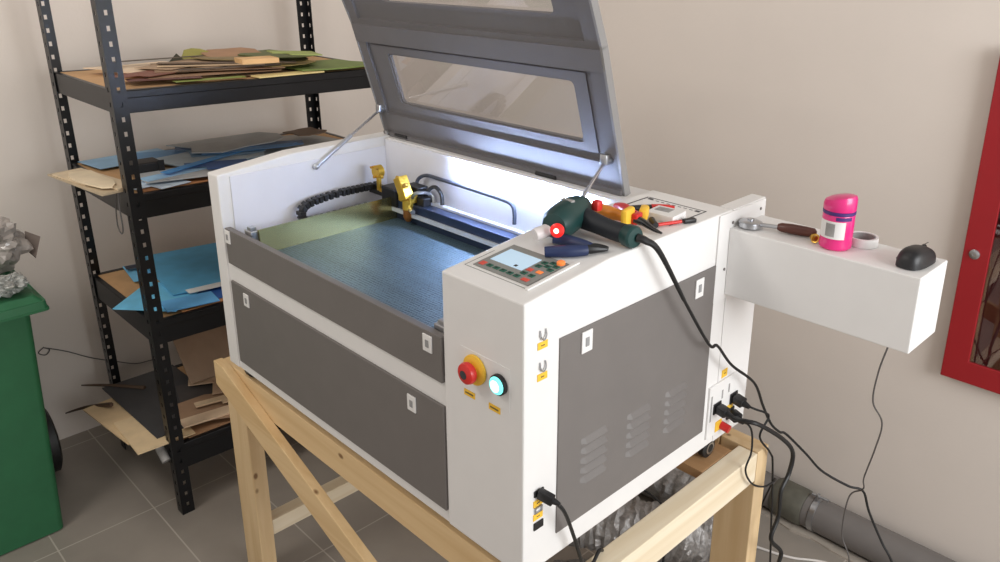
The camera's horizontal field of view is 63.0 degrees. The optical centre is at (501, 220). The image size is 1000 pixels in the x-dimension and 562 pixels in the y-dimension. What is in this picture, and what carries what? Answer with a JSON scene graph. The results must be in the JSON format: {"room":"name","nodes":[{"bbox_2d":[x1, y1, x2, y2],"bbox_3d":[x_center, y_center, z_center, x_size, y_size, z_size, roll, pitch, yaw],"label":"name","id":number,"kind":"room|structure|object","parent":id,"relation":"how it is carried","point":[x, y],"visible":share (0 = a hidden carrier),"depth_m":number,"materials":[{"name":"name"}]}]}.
{"room":"workshop","nodes":[
{"label":"workshop","id":0,"kind":"room"},
{"bbox_2d":[0,0,383,439],"bbox_3d":[-2.165,-0.536,2.198,4.727,3.148,0.107,-17,25,-41],"label":"wall","id":1,"kind":"structure","parent":0,"point":[42,205],"depth_m":3.01,"materials":[{"name":"paint"}]},
{"bbox_2d":[38,347,151,363],"bbox_3d":[-1.497,0.593,3.158,0.489,0.389,0.004,-17,25,-41],"label":"wire","id":2,"kind":"object","parent":1,"relation":"attached to","point":[43,347],"visible":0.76,"depth_m":3.04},
{"bbox_2d":[0,425,871,561],"bbox_3d":[-0.440,1.550,1.001,4.727,0.064,5.079,-17,25,-41],"label":"floor","id":3,"kind":"structure","parent":0,"point":[118,504],"depth_m":2.63,"materials":[{"name":"grey tile"}]},
{"bbox_2d":[0,269,62,555],"bbox_3d":[-1.754,0.603,2.489,0.687,0.797,0.578,-17,25,-41],"label":"bin","id":4,"kind":"object","parent":3,"relation":"on","point":[31,454],"visible":0.93,"depth_m":2.45,"materials":[{"name":"green plastic"}]},
{"bbox_2d":[0,271,28,297],"bbox_3d":[-1.441,0.189,2.357,0.125,0.069,0.126,-17,25,-41],"label":"plastic wrap","id":5,"kind":"object","parent":4,"relation":"on","point":[13,283],"visible":1,"depth_m":2.35,"materials":[{"name":"plastic"}]},
{"bbox_2d":[0,216,33,273],"bbox_3d":[-1.582,0.080,2.522,0.206,0.172,0.198,-17,25,-41],"label":"plastic bag","id":6,"kind":"object","parent":4,"relation":"on","point":[13,243],"visible":1,"depth_m":2.49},
{"bbox_2d":[25,231,39,257],"bbox_3d":[-1.491,0.075,2.594,0.048,0.058,0.132,-17,25,-41],"label":"scrap","id":7,"kind":"object","parent":6,"relation":"in","point":[34,239],"visible":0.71,"depth_m":2.59,"materials":[{"name":"cardboard"}]},
{"bbox_2d":[35,0,370,514],"bbox_3d":[-0.902,-0.095,2.850,0.970,1.889,0.549,-17,25,-41],"label":"shelving rack","id":8,"kind":"object","parent":3,"relation":"on","point":[118,96],"visible":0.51,"depth_m":2.52,"materials":[{"name":"black metal"}]},
{"bbox_2d":[47,168,125,195],"bbox_3d":[-1.238,-0.117,2.455,0.352,0.007,0.101,14,23,37],"label":"sheet","id":9,"kind":"object","parent":8,"relation":"on","point":[108,191],"visible":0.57,"depth_m":2.37,"materials":[{"name":"cardboard"}]},
{"bbox_2d":[52,168,122,190],"bbox_3d":[-1.224,-0.120,2.448,0.320,0.007,0.091,13,23,34],"label":"sheet","id":10,"kind":"object","parent":9,"relation":"on","point":[63,175],"visible":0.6,"depth_m":2.47,"materials":[{"name":"cardboard"}]},
{"bbox_2d":[68,170,115,188],"bbox_3d":[-1.221,-0.121,2.430,0.085,0.006,0.257,-17,25,-41],"label":"sheet","id":11,"kind":"object","parent":10,"relation":"on","point":[87,177],"visible":1,"depth_m":2.42,"materials":[{"name":"paper"}]},
{"bbox_2d":[115,193,123,233],"bbox_3d":[-1.117,-0.020,2.382,0.012,0.128,0.048,-17,25,-41],"label":"wire loop","id":12,"kind":"object","parent":9,"relation":"hanging from","point":[116,193],"visible":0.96,"depth_m":2.38,"materials":[{"name":"metal"}]},
{"bbox_2d":[83,398,131,444],"bbox_3d":[-1.239,0.656,2.763,0.320,0.008,0.214,15,24,38],"label":"sheet","id":13,"kind":"object","parent":8,"relation":"on","point":[106,416],"visible":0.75,"depth_m":2.75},
{"bbox_2d":[65,402,112,413],"bbox_3d":[-1.441,0.656,2.836,0.237,0.097,0.017,7,20,20],"label":"wood splinter","id":14,"kind":"object","parent":13,"relation":"on","point":[109,404],"visible":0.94,"depth_m":2.81,"materials":[{"name":"wood"}]},
{"bbox_2d":[113,416,195,454],"bbox_3d":[-1.140,0.682,2.668,0.186,0.007,0.241,-17,25,-41],"label":"sheet","id":15,"kind":"object","parent":13,"relation":"on","point":[139,438],"visible":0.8,"depth_m":2.62,"materials":[{"name":"wood"}]},
{"bbox_2d":[83,61,190,72],"bbox_3d":[-1.118,-0.479,2.566,0.265,0.011,0.267,13,23,35],"label":"sheet","id":16,"kind":"object","parent":8,"relation":"on","point":[129,68],"visible":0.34,"depth_m":2.54,"materials":[{"name":"paper"}]},
{"bbox_2d":[123,265,150,281],"bbox_3d":[-1.198,0.168,2.861,0.213,0.008,0.171,-13,22,-34],"label":"sheet","id":17,"kind":"object","parent":8,"relation":"on","point":[132,273],"visible":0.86,"depth_m":2.81,"materials":[{"name":"paper"}]},
{"bbox_2d":[124,264,135,269],"bbox_3d":[-1.278,0.161,2.840,0.064,0.003,0.037,-13,22,-34],"label":"sheet","id":18,"kind":"object","parent":17,"relation":"on","point":[134,265],"visible":0.57,"depth_m":2.83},
{"bbox_2d":[102,365,188,438],"bbox_3d":[-1.173,0.622,2.841,0.272,0.011,0.457,-17,25,-41],"label":"sheet","id":19,"kind":"object","parent":8,"relation":"on","point":[143,405],"visible":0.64,"depth_m":2.84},
{"bbox_2d":[81,384,145,389],"bbox_3d":[-1.395,0.595,2.918,0.252,0.023,0.017,3,19,8],"label":"wood splinter","id":20,"kind":"object","parent":19,"relation":"on","point":[142,387],"visible":1,"depth_m":2.90,"materials":[{"name":"wood"}]},
{"bbox_2d":[113,282,197,311],"bbox_3d":[-1.094,0.245,2.618,0.203,0.009,0.224,1,19,4],"label":"sheet","id":21,"kind":"object","parent":8,"relation":"on","point":[134,301],"visible":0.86,"depth_m":2.60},
{"bbox_2d":[161,291,219,311],"bbox_3d":[-0.986,0.256,2.575,0.160,0.008,0.091,-13,22,-34],"label":"sheet","id":22,"kind":"object","parent":21,"relation":"on","point":[194,300],"visible":0.86,"depth_m":2.57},
{"bbox_2d":[155,446,170,463],"bbox_3d":[-1.089,0.744,2.612,0.067,0.065,0.028,15,24,39],"label":"tube","id":23,"kind":"object","parent":8,"relation":"attached to","point":[161,451],"visible":0.76,"depth_m":2.60,"materials":[{"name":"plastic"}]},
{"bbox_2d":[125,76,201,81],"bbox_3d":[-0.987,-0.415,2.384,0.203,0.008,0.053,-11,21,-30],"label":"sheet","id":24,"kind":"object","parent":8,"relation":"on","point":[132,79],"visible":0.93,"depth_m":2.37,"materials":[{"name":"cardboard"}]},
{"bbox_2d":[115,70,175,77],"bbox_3d":[-1.058,-0.428,2.400,0.107,0.007,0.160,7,20,20],"label":"sheet","id":25,"kind":"object","parent":24,"relation":"on","point":[148,73],"visible":0.9,"depth_m":2.40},
{"bbox_2d":[142,176,207,191],"bbox_3d":[-0.930,-0.121,2.491,0.342,0.011,0.053,-17,25,-41],"label":"sheet","id":26,"kind":"object","parent":8,"relation":"on","point":[201,179],"visible":0.43,"depth_m":2.46,"materials":[{"name":"cardboard"}]},
{"bbox_2d":[134,180,190,189],"bbox_3d":[-1.029,-0.108,2.426,0.128,0.006,0.149,11,22,30],"label":"sheet","id":27,"kind":"object","parent":26,"relation":"on","point":[161,185],"visible":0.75,"depth_m":2.42,"materials":[{"name":"paper"}]},
{"bbox_2d":[145,243,220,295],"bbox_3d":[-0.947,0.137,2.948,0.598,0.021,0.427,-14,23,-35],"label":"sheet","id":28,"kind":"object","parent":8,"relation":"on","point":[178,271],"visible":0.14,"depth_m":2.84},
{"bbox_2d":[186,282,220,293],"bbox_3d":[-0.869,0.197,2.752,0.384,0.012,0.037,-15,23,-37],"label":"sheet","id":29,"kind":"object","parent":28,"relation":"on","point":[218,284],"visible":0.36,"depth_m":2.67,"materials":[{"name":"paper"}]},
{"bbox_2d":[181,48,207,58],"bbox_3d":[-1.050,-0.560,2.785,0.092,0.051,0.043,-5,19,-15],"label":"sheet","id":30,"kind":"object","parent":8,"relation":"on","point":[192,51],"visible":0.46,"depth_m":2.79,"materials":[{"name":"paper"}]},
{"bbox_2d":[173,325,229,383],"bbox_3d":[-0.994,0.393,3.076,0.494,0.262,0.209,-17,25,-41],"label":"sheet","id":31,"kind":"object","parent":8,"relation":"on","point":[197,353],"visible":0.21,"depth_m":2.95,"materials":[{"name":"cardboard"}]},
{"bbox_2d":[180,298,222,311],"bbox_3d":[-0.814,0.226,2.718,0.534,0.018,0.053,-17,25,-41],"label":"sheet","id":32,"kind":"object","parent":8,"relation":"on","point":[220,299],"visible":0.14,"depth_m":2.56,"materials":[{"name":"wood"}]},
{"bbox_2d":[188,418,230,437],"bbox_3d":[-0.938,0.630,2.871,0.448,0.017,0.256,-17,25,-41],"label":"sheet","id":33,"kind":"object","parent":8,"relation":"on","point":[203,427],"visible":0.21,"depth_m":2.70,"materials":[{"name":"cardboard"}]},
{"bbox_2d":[176,383,212,402],"bbox_3d":[-1.006,0.605,2.888,0.256,0.013,0.192,-10,21,-26],"label":"sheet","id":34,"kind":"object","parent":33,"relation":"on","point":[185,392],"visible":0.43,"depth_m":2.88,"materials":[{"name":"cardboard"}]},
{"bbox_2d":[178,393,229,419],"bbox_3d":[-0.948,0.630,2.796,0.329,0.014,0.194,-11,21,-29],"label":"sheet","id":35,"kind":"object","parent":34,"relation":"on","point":[187,408],"visible":0.29,"depth_m":2.77,"materials":[{"name":"cardboard"}]},
{"bbox_2d":[194,395,227,407],"bbox_3d":[-0.925,0.608,2.815,0.256,0.012,0.048,-12,22,-32],"label":"sheet","id":36,"kind":"object","parent":35,"relation":"on","point":[223,398],"visible":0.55,"depth_m":2.78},
{"bbox_2d":[180,405,229,427],"bbox_3d":[-0.919,0.638,2.753,0.320,0.014,0.053,-14,23,-35],"label":"sheet","id":37,"kind":"object","parent":33,"relation":"on","point":[193,420],"visible":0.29,"depth_m":2.70,"materials":[{"name":"wood"}]},
{"bbox_2d":[188,376,222,394],"bbox_3d":[-0.997,0.571,2.948,0.256,0.012,0.213,-6,19,-17],"label":"sheet","id":38,"kind":"object","parent":33,"relation":"on","point":[216,390],"visible":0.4,"depth_m":2.90,"materials":[{"name":"cardboard"}]},
{"bbox_2d":[173,76,245,82],"bbox_3d":[-0.871,-0.421,2.433,0.213,0.008,0.032,-15,24,-38],"label":"sheet","id":39,"kind":"object","parent":8,"relation":"on","point":[228,77],"visible":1,"depth_m":2.43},
{"bbox_2d":[197,287,222,298],"bbox_3d":[-0.823,0.206,2.770,0.096,0.015,0.427,17,25,41],"label":"sheet","id":40,"kind":"object","parent":8,"relation":"on","point":[217,291],"visible":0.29,"depth_m":2.67,"materials":[{"name":"paper"}]},
{"bbox_2d":[145,68,280,78],"bbox_3d":[-0.875,-0.449,2.493,0.406,0.013,0.048,-14,23,-36],"label":"sheet","id":41,"kind":"object","parent":8,"relation":"on","point":[271,69],"visible":0.93,"depth_m":2.48,"materials":[{"name":"cardboard"}]},
{"bbox_2d":[175,67,298,79],"bbox_3d":[-0.874,-0.504,2.717,0.534,0.016,0.320,-17,25,-41],"label":"sheet","id":42,"kind":"object","parent":8,"relation":"on","point":[282,69],"visible":0.23,"depth_m":2.60,"materials":[{"name":"cardboard"}]},
{"bbox_2d":[169,54,182,61],"bbox_3d":[-1.095,-0.535,2.727,0.074,0.038,0.056,-17,25,-41],"label":"sheet","id":43,"kind":"object","parent":42,"relation":"on","point":[175,55],"visible":0.36,"depth_m":2.74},
{"bbox_2d":[262,60,315,66],"bbox_3d":[-0.743,-0.526,2.716,0.203,0.008,0.221,5,19,16],"label":"sheet","id":44,"kind":"object","parent":42,"relation":"on","point":[306,61],"visible":0.43,"depth_m":2.68,"materials":[{"name":"cardboard"}]},
{"bbox_2d":[157,63,263,66],"bbox_3d":[-0.915,-0.489,2.572,0.320,0.010,0.027,-7,20,-21],"label":"sheet","id":45,"kind":"object","parent":44,"relation":"on","point":[261,63],"visible":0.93,"depth_m":2.56,"materials":[{"name":"cardboard"}]},
{"bbox_2d":[150,63,284,72],"bbox_3d":[-0.914,-0.496,2.617,0.384,0.014,0.235,-9,20,-24],"label":"sheet","id":46,"kind":"object","parent":44,"relation":"on","point":[251,67],"visible":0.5,"depth_m":2.54,"materials":[{"name":"cardboard"}]},
{"bbox_2d":[136,59,236,69],"bbox_3d":[-0.990,-0.496,2.603,0.213,0.011,0.277,4,19,14],"label":"sheet","id":47,"kind":"object","parent":46,"relation":"on","point":[154,66],"visible":0.7,"depth_m":2.59,"materials":[{"name":"cardboard"}]},
{"bbox_2d":[191,56,248,60],"bbox_3d":[-0.942,-0.553,2.759,0.192,0.008,0.176,8,20,22],"label":"sheet","id":48,"kind":"object","parent":47,"relation":"on","point":[228,58],"visible":0.46,"depth_m":2.70,"materials":[{"name":"cardboard"}]},
{"bbox_2d":[201,47,258,56],"bbox_3d":[-0.925,-0.574,2.812,0.196,0.021,0.185,-17,25,-41],"label":"sheet","id":49,"kind":"object","parent":48,"relation":"on","point":[226,52],"visible":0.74,"depth_m":2.83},
{"bbox_2d":[112,55,204,61],"bbox_3d":[-1.102,-0.529,2.666,0.021,0.012,0.363,16,24,40],"label":"sheet","id":50,"kind":"object","parent":49,"relation":"on","point":[196,55],"visible":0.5,"depth_m":2.65,"materials":[{"name":"cardboard"}]},
{"bbox_2d":[156,61,295,63],"bbox_3d":[-0.883,-0.508,2.628,0.427,0.012,0.037,-5,19,-13],"label":"sheet","id":51,"kind":"object","parent":44,"relation":"on","point":[279,61],"visible":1,"depth_m":2.60,"materials":[{"name":"cardboard"}]},
{"bbox_2d":[177,64,281,69],"bbox_3d":[-0.848,-0.479,2.550,0.320,0.010,0.021,-13,22,-33],"label":"sheet","id":52,"kind":"object","parent":44,"relation":"on","point":[264,64],"visible":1,"depth_m":2.54,"materials":[{"name":"cardboard"}]},
{"bbox_2d":[234,56,278,64],"bbox_3d":[-0.770,-0.503,2.561,0.118,0.018,0.069,-14,23,-35],"label":"wood block","id":53,"kind":"object","parent":52,"relation":"on","point":[255,59],"visible":1,"depth_m":2.54,"materials":[{"name":"wood"}]},
{"bbox_2d":[279,57,307,60],"bbox_3d":[-0.725,-0.549,2.777,0.119,0.021,0.113,-1,18,-1],"label":"sheet","id":54,"kind":"object","parent":44,"relation":"on","point":[300,58],"visible":0.34,"depth_m":2.77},
{"bbox_2d":[238,49,315,57],"bbox_3d":[-0.782,-0.572,2.813,0.258,0.010,0.189,10,21,29],"label":"sheet","id":55,"kind":"object","parent":54,"relation":"on","point":[261,52],"visible":0.57,"depth_m":2.77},
{"bbox_2d":[267,50,322,55],"bbox_3d":[-0.675,-0.544,2.655,0.149,0.016,0.117,-10,21,-28],"label":"sheet","id":56,"kind":"object","parent":44,"relation":"on","point":[270,51],"visible":1,"depth_m":2.64,"materials":[{"name":"paper"}]},
{"bbox_2d":[165,135,339,166],"bbox_3d":[-0.880,-0.249,2.894,0.679,0.022,0.372,-17,25,-41],"label":"sheet","id":57,"kind":"object","parent":8,"relation":"on","point":[305,139],"visible":0.17,"depth_m":3.08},
{"bbox_2d":[78,148,162,168],"bbox_3d":[-1.242,-0.207,2.724,0.149,0.010,0.277,14,23,36],"label":"sheet","id":58,"kind":"object","parent":57,"relation":"on","point":[110,161],"visible":0.57,"depth_m":2.67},
{"bbox_2d":[256,141,321,157],"bbox_3d":[-0.750,-0.219,2.781,0.235,0.016,0.448,16,24,40],"label":"sheet","id":59,"kind":"object","parent":57,"relation":"on","point":[273,150],"visible":0.14,"depth_m":2.90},
{"bbox_2d":[129,157,216,183],"bbox_3d":[-1.001,-0.168,2.537,0.311,0.043,0.209,-12,22,-32],"label":"sheet","id":60,"kind":"object","parent":59,"relation":"on","point":[201,173],"depth_m":2.50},
{"bbox_2d":[184,159,246,169],"bbox_3d":[-0.905,-0.176,2.592,0.192,0.007,0.107,-8,20,-22],"label":"sheet","id":61,"kind":"object","parent":60,"relation":"on","point":[223,163],"visible":0.8,"depth_m":2.60,"materials":[{"name":"paper"}]},
{"bbox_2d":[137,149,253,160],"bbox_3d":[-1.030,-0.207,2.720,0.363,0.013,0.320,-11,21,-30],"label":"sheet","id":62,"kind":"object","parent":59,"relation":"on","point":[156,154],"visible":0.05,"depth_m":2.77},
{"bbox_2d":[156,151,264,165],"bbox_3d":[-0.960,-0.214,2.717,0.246,0.013,0.330,11,21,30],"label":"sheet","id":63,"kind":"object","parent":62,"relation":"on","point":[179,159],"visible":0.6,"depth_m":2.68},
{"bbox_2d":[141,167,206,181],"bbox_3d":[-0.974,-0.157,2.544,0.053,0.011,0.320,12,22,32],"label":"sheet","id":64,"kind":"object","parent":63,"relation":"on","point":[187,170],"visible":0.71,"depth_m":2.48,"materials":[{"name":"paper"}]},
{"bbox_2d":[184,149,265,156],"bbox_3d":[-0.957,-0.244,2.800,0.265,0.009,0.212,-8,20,-22],"label":"sheet","id":65,"kind":"object","parent":63,"relation":"on","point":[260,150],"visible":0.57,"depth_m":2.74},
{"bbox_2d":[175,140,302,149],"bbox_3d":[-0.914,-0.263,2.849,0.427,0.013,0.053,-7,20,-19],"label":"sheet","id":66,"kind":"object","parent":59,"relation":"on","point":[292,141],"visible":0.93,"depth_m":2.88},
{"bbox_2d":[166,132,283,152],"bbox_3d":[-0.940,-0.271,2.861,0.396,0.014,0.233,-17,25,-41],"label":"sheet","id":67,"kind":"object","parent":66,"relation":"on","point":[227,143],"visible":1,"depth_m":2.85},
{"bbox_2d":[160,146,252,173],"bbox_3d":[-0.941,-0.201,2.656,0.032,0.013,0.427,7,20,21],"label":"sheet","id":68,"kind":"object","parent":67,"relation":"on","point":[232,153],"visible":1,"depth_m":2.60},
{"bbox_2d":[201,142,300,154],"bbox_3d":[-0.852,-0.246,2.794,0.349,0.011,0.052,-12,22,-31],"label":"sheet","id":69,"kind":"object","parent":59,"relation":"on","point":[284,144],"visible":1,"depth_m":2.80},
{"bbox_2d":[283,127,326,135],"bbox_3d":[-0.728,-0.330,3.047,0.124,0.008,0.134,12,22,32],"label":"sheet","id":70,"kind":"object","parent":57,"relation":"on","point":[308,131],"visible":1,"depth_m":3.04,"materials":[{"name":"cardboard"}]},
{"bbox_2d":[251,70,323,77],"bbox_3d":[-0.680,-0.467,2.598,0.053,0.011,0.235,17,25,41],"label":"sheet","id":71,"kind":"object","parent":8,"relation":"on","point":[318,71],"visible":0.86,"depth_m":2.58,"materials":[{"name":"wood"}]},
{"bbox_2d":[284,59,363,70],"bbox_3d":[-0.600,-0.532,2.791,0.319,0.013,0.232,-17,25,-41],"label":"sheet","id":72,"kind":"object","parent":8,"relation":"on","point":[331,64],"visible":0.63,"depth_m":2.75,"materials":[{"name":"paper"}]},
{"bbox_2d":[214,356,768,561],"bbox_3d":[-0.089,0.771,2.102,0.713,0.714,1.227,-17,25,-41],"label":"wooden stand","id":73,"kind":"object","parent":3,"relation":"on","point":[720,488],"visible":0.52,"depth_m":1.84,"materials":[{"name":"brown wood"}]},
{"bbox_2d":[208,0,947,561],"bbox_3d":[0.031,-0.017,1.655,0.719,1.070,1.405,-17,25,-41],"label":"laser engraver","id":74,"kind":"object","parent":73,"relation":"on","point":[393,286],"visible":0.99,"depth_m":1.57,"materials":[{"name":"white metal"}]},
{"bbox_2d":[370,164,385,191],"bbox_3d":[-0.308,-0.109,2.125,0.052,0.072,0.051,-17,25,-41],"label":"mirror","id":75,"kind":"object","parent":74,"relation":"on","point":[378,172],"depth_m":2.11,"materials":[{"name":"gold metal"}]},
{"bbox_2d":[397,213,492,249],"bbox_3d":[-0.015,0.057,1.902,0.061,0.015,0.680,-17,25,-41],"label":"rail","id":76,"kind":"object","parent":74,"relation":"on","point":[466,240],"depth_m":1.97,"materials":[{"name":"metal"}]},
{"bbox_2d":[460,371,465,379],"bbox_3d":[-0.062,0.247,1.299,0.001,0.015,0.015,-17,25,-41],"label":"print","id":77,"kind":"object","parent":74,"relation":"attached to","point":[462,373],"depth_m":1.30},
{"bbox_2d":[461,345,509,412],"bbox_3d":[-0.028,0.253,1.306,0.001,0.076,0.115,-17,25,-41],"label":"button","id":78,"kind":"object","parent":74,"relation":"attached to","point":[491,369],"depth_m":1.30,"materials":[{"name":"plastic"}]},
{"bbox_2d":[539,360,546,371],"bbox_3d":[0.064,0.226,1.258,0.015,0.018,0.006,-17,25,-41],"label":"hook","id":79,"kind":"object","parent":74,"relation":"attached to","point":[542,363],"depth_m":1.26,"materials":[{"name":"metal"}]},
{"bbox_2d":[540,328,547,340],"bbox_3d":[0.064,0.175,1.241,0.015,0.018,0.006,-17,25,-41],"label":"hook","id":80,"kind":"object","parent":74,"relation":"attached to","point":[543,331],"depth_m":1.24,"materials":[{"name":"metal"}]},
{"bbox_2d":[536,487,603,561],"bbox_3d":[0.219,0.826,1.654,0.052,0.952,0.505,12,22,32],"label":"cable","id":81,"kind":"object","parent":74,"relation":"attached to","point":[543,495],"visible":0.98,"depth_m":1.32,"materials":[{"name":"black rubber"}]},
{"bbox_2d":[544,234,608,256],"bbox_3d":[0.124,0.043,1.351,0.106,0.027,0.061,2,19,6],"label":"pliers","id":82,"kind":"object","parent":74,"relation":"on","point":[567,245],"visible":1,"depth_m":1.33,"materials":[{"name":"blue plastic"}]},
{"bbox_2d":[595,202,661,233],"bbox_3d":[0.235,-0.011,1.474,0.082,0.039,0.151,-13,22,-34],"label":"pliers","id":83,"kind":"object","parent":74,"relation":"on","point":[625,213],"visible":0.89,"depth_m":1.46,"materials":[{"name":"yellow plastic"}]},
{"bbox_2d":[630,204,674,210],"bbox_3d":[0.282,-0.024,1.553,0.095,0.012,0.019,-1,18,-2],"label":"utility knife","id":84,"kind":"object","parent":74,"relation":"on","point":[637,207],"visible":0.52,"depth_m":1.55,"materials":[{"name":"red plastic"}]},
{"bbox_2d":[648,217,658,227],"bbox_3d":[0.273,0.001,1.482,0.013,0.012,0.051,-2,19,-4],"label":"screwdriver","id":85,"kind":"object","parent":74,"relation":"on","point":[652,220],"visible":0.84,"depth_m":1.46,"materials":[{"name":"plastic"}]},
{"bbox_2d":[648,205,685,221],"bbox_3d":[0.303,-0.011,1.511,0.058,0.015,0.050,15,24,38],"label":"pack","id":86,"kind":"object","parent":74,"relation":"on","point":[660,213],"visible":0.8,"depth_m":1.50,"materials":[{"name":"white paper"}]},
{"bbox_2d":[655,206,674,212],"bbox_3d":[0.302,-0.020,1.517,0.030,0.001,0.022,15,24,38],"label":"print","id":87,"kind":"object","parent":86,"relation":"on","point":[658,209],"depth_m":1.52},
{"bbox_2d":[658,217,696,225],"bbox_3d":[0.313,0.004,1.477,0.088,0.008,0.011,-7,20,-21],"label":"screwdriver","id":88,"kind":"object","parent":74,"relation":"on","point":[692,219],"visible":0.98,"depth_m":1.48,"materials":[{"name":"red plastic"}]},
{"bbox_2d":[709,397,712,422],"bbox_3d":[0.431,0.390,1.679,0.005,0.060,0.001,-17,25,-41],"label":"print","id":89,"kind":"object","parent":74,"relation":"attached to","point":[710,398],"depth_m":1.68},
{"bbox_2d":[531,195,892,561],"bbox_3d":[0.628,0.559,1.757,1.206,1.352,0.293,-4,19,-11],"label":"gun","id":90,"kind":"object","parent":74,"relation":"on","point":[571,214],"visible":0.99,"depth_m":1.39,"materials":[{"name":"plastic"}]},
{"bbox_2d":[550,223,563,237],"bbox_3d":[0.091,0.017,1.354,0.024,0.024,0.010,6,20,19],"label":"lamp","id":91,"kind":"object","parent":90,"relation":"attached to","point":[556,229],"depth_m":1.35,"materials":[{"name":"plastic"}]},
{"bbox_2d":[713,400,721,414],"bbox_3d":[0.447,0.390,1.694,0.028,0.024,0.003,-17,25,-41],"label":"socket","id":92,"kind":"object","parent":74,"relation":"attached to","point":[715,402],"depth_m":1.69,"materials":[{"name":"black plastic"}]},
{"bbox_2d":[729,390,737,404],"bbox_3d":[0.493,0.377,1.736,0.028,0.024,0.003,-17,25,-41],"label":"socket","id":93,"kind":"object","parent":74,"relation":"attached to","point":[731,392],"depth_m":1.73,"materials":[{"name":"black plastic"}]},
{"bbox_2d":[732,393,773,561],"bbox_3d":[0.607,0.762,1.923,0.264,0.868,0.090,-17,25,-41],"label":"power cable","id":94,"kind":"object","parent":74,"relation":"attached to","point":[740,401],"visible":0.97,"depth_m":1.73,"materials":[{"name":"black rubber"}]},
{"bbox_2d":[729,409,776,506],"bbox_3d":[0.577,0.770,1.921,0.095,0.813,0.267,11,22,30],"label":"power cable","id":95,"kind":"object","parent":74,"relation":"attached to","point":[735,412],"visible":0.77,"depth_m":1.72,"materials":[{"name":"black rubber"}]},
{"bbox_2d":[715,404,794,561],"bbox_3d":[0.628,0.760,1.927,0.118,0.875,0.437,16,25,41],"label":"power cable","id":96,"kind":"object","parent":74,"relation":"attached to","point":[722,410],"visible":1,"depth_m":1.75,"materials":[{"name":"black rubber"}]},
{"bbox_2d":[738,217,816,236],"bbox_3d":[0.515,0.014,1.534,0.144,0.020,0.045,14,23,37],"label":"wrench","id":97,"kind":"object","parent":74,"relation":"on","point":[751,223],"visible":1,"depth_m":1.53,"materials":[{"name":"metal"}]},
{"bbox_2d":[810,234,819,242],"bbox_3d":[0.570,0.032,1.483,0.016,0.017,0.022,-2,19,-5],"label":"brass fitting","id":98,"kind":"object","parent":74,"relation":"on","point":[814,238],"visible":1,"depth_m":1.48,"materials":[{"name":"metal"}]},
{"bbox_2d":[819,193,857,250],"bbox_3d":[0.597,0.000,1.448,0.056,0.100,0.056,-17,25,-41],"label":"plastic jar","id":99,"kind":"object","parent":74,"relation":"on","point":[839,210],"visible":1,"depth_m":1.43,"materials":[{"name":"pink plastic"}]},
{"bbox_2d":[825,222,834,236],"bbox_3d":[0.577,0.017,1.435,0.001,0.024,0.017,-16,24,-39],"label":"print","id":100,"kind":"object","parent":99,"relation":"on","point":[829,226],"depth_m":1.43},
{"bbox_2d":[836,218,851,221],"bbox_3d":[0.597,-0.001,1.421,0.028,0.006,0.004,0,18,1],"label":"print","id":101,"kind":"object","parent":99,"relation":"on","point":[837,219],"depth_m":1.42},
{"bbox_2d":[852,231,878,248],"bbox_3d":[0.651,0.036,1.474,0.053,0.016,0.053,-17,25,-41],"label":"tape roll","id":102,"kind":"object","parent":74,"relation":"on","point":[861,239],"visible":0.79,"depth_m":1.46,"materials":[{"name":"plastic"}]},
{"bbox_2d":[841,242,935,561],"bbox_3d":[0.808,0.555,1.866,0.168,1.282,0.710,3,19,10],"label":"computer mouse","id":103,"kind":"object","parent":74,"relation":"on","point":[912,257],"visible":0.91,"depth_m":1.37,"materials":[{"name":"black plastic"}]},
{"bbox_2d":[554,559,661,561],"bbox_3d":[0.301,1.006,2.261,0.342,0.167,0.192,-6,19,-18],"label":"duct","id":104,"kind":"object","parent":3,"relation":"on","point":[558,560],"visible":0.15,"depth_m":2.24,"materials":[{"name":"metal"}]},
{"bbox_2d":[567,467,713,561],"bbox_3d":[0.405,0.868,2.404,0.748,0.339,0.591,-17,25,-41],"label":"duct","id":105,"kind":"object","parent":3,"relation":"on","point":[695,547],"visible":0.22,"depth_m":2.17,"materials":[{"name":"metal"}]},
{"bbox_2d":[644,489,664,561],"bbox_3d":[0.344,0.941,2.166,0.224,0.352,0.373,10,21,27],"label":"cable","id":106,"kind":"object","parent":105,"relation":"on","point":[645,490],"visible":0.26,"depth_m":2.21,"materials":[{"name":"black rubber"}]},
{"bbox_2d":[757,546,826,561],"bbox_3d":[0.842,1.010,2.488,0.602,0.008,0.035,9,20,25],"label":"cable","id":107,"kind":"object","parent":3,"relation":"on","point":[758,547],"visible":0.48,"depth_m":2.46,"materials":[{"name":"plastic"}]},
{"bbox_2d":[762,471,955,561],"bbox_3d":[1.280,1.011,2.278,0.118,0.136,3.841,-17,25,-41],"label":"drain pipe","id":108,"kind":"object","parent":3,"relation":"on","point":[808,509],"visible":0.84,"depth_m":2.47,"materials":[{"name":"plastic"}]},
{"bbox_2d":[768,478,812,524],"bbox_3d":[0.932,0.905,2.626,0.118,0.118,0.107,-17,25,-41],"label":"pipe fitting","id":109,"kind":"object","parent":108,"relation":"attached to","point":[796,498],"depth_m":2.58,"materials":[{"name":"plastic"}]},
{"bbox_2d":[391,0,999,561],"bbox_3d":[1.259,-0.473,1.970,0.107,3.148,4.972,-17,25,-41],"label":"wall","id":110,"kind":"structure","parent":0,"point":[793,104],"depth_m":2.40,"materials":[{"name":"paint"}]},
{"bbox_2d":[761,507,867,561],"bbox_3d":[1.123,1.041,2.394,0.036,0.007,3.265,-17,25,-41],"label":"trim","id":111,"kind":"structure","parent":110,"relation":"attached to","point":[790,526],"depth_m":2.54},
{"bbox_2d":[940,58,999,393],"bbox_3d":[1.443,0.082,1.843,0.037,0.876,0.708,-17,25,-41],"label":"cabinet","id":112,"kind":"object","parent":110,"relation":"attached to","point":[972,348],"visible":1,"depth_m":2.10,"materials":[{"name":"red metal"}]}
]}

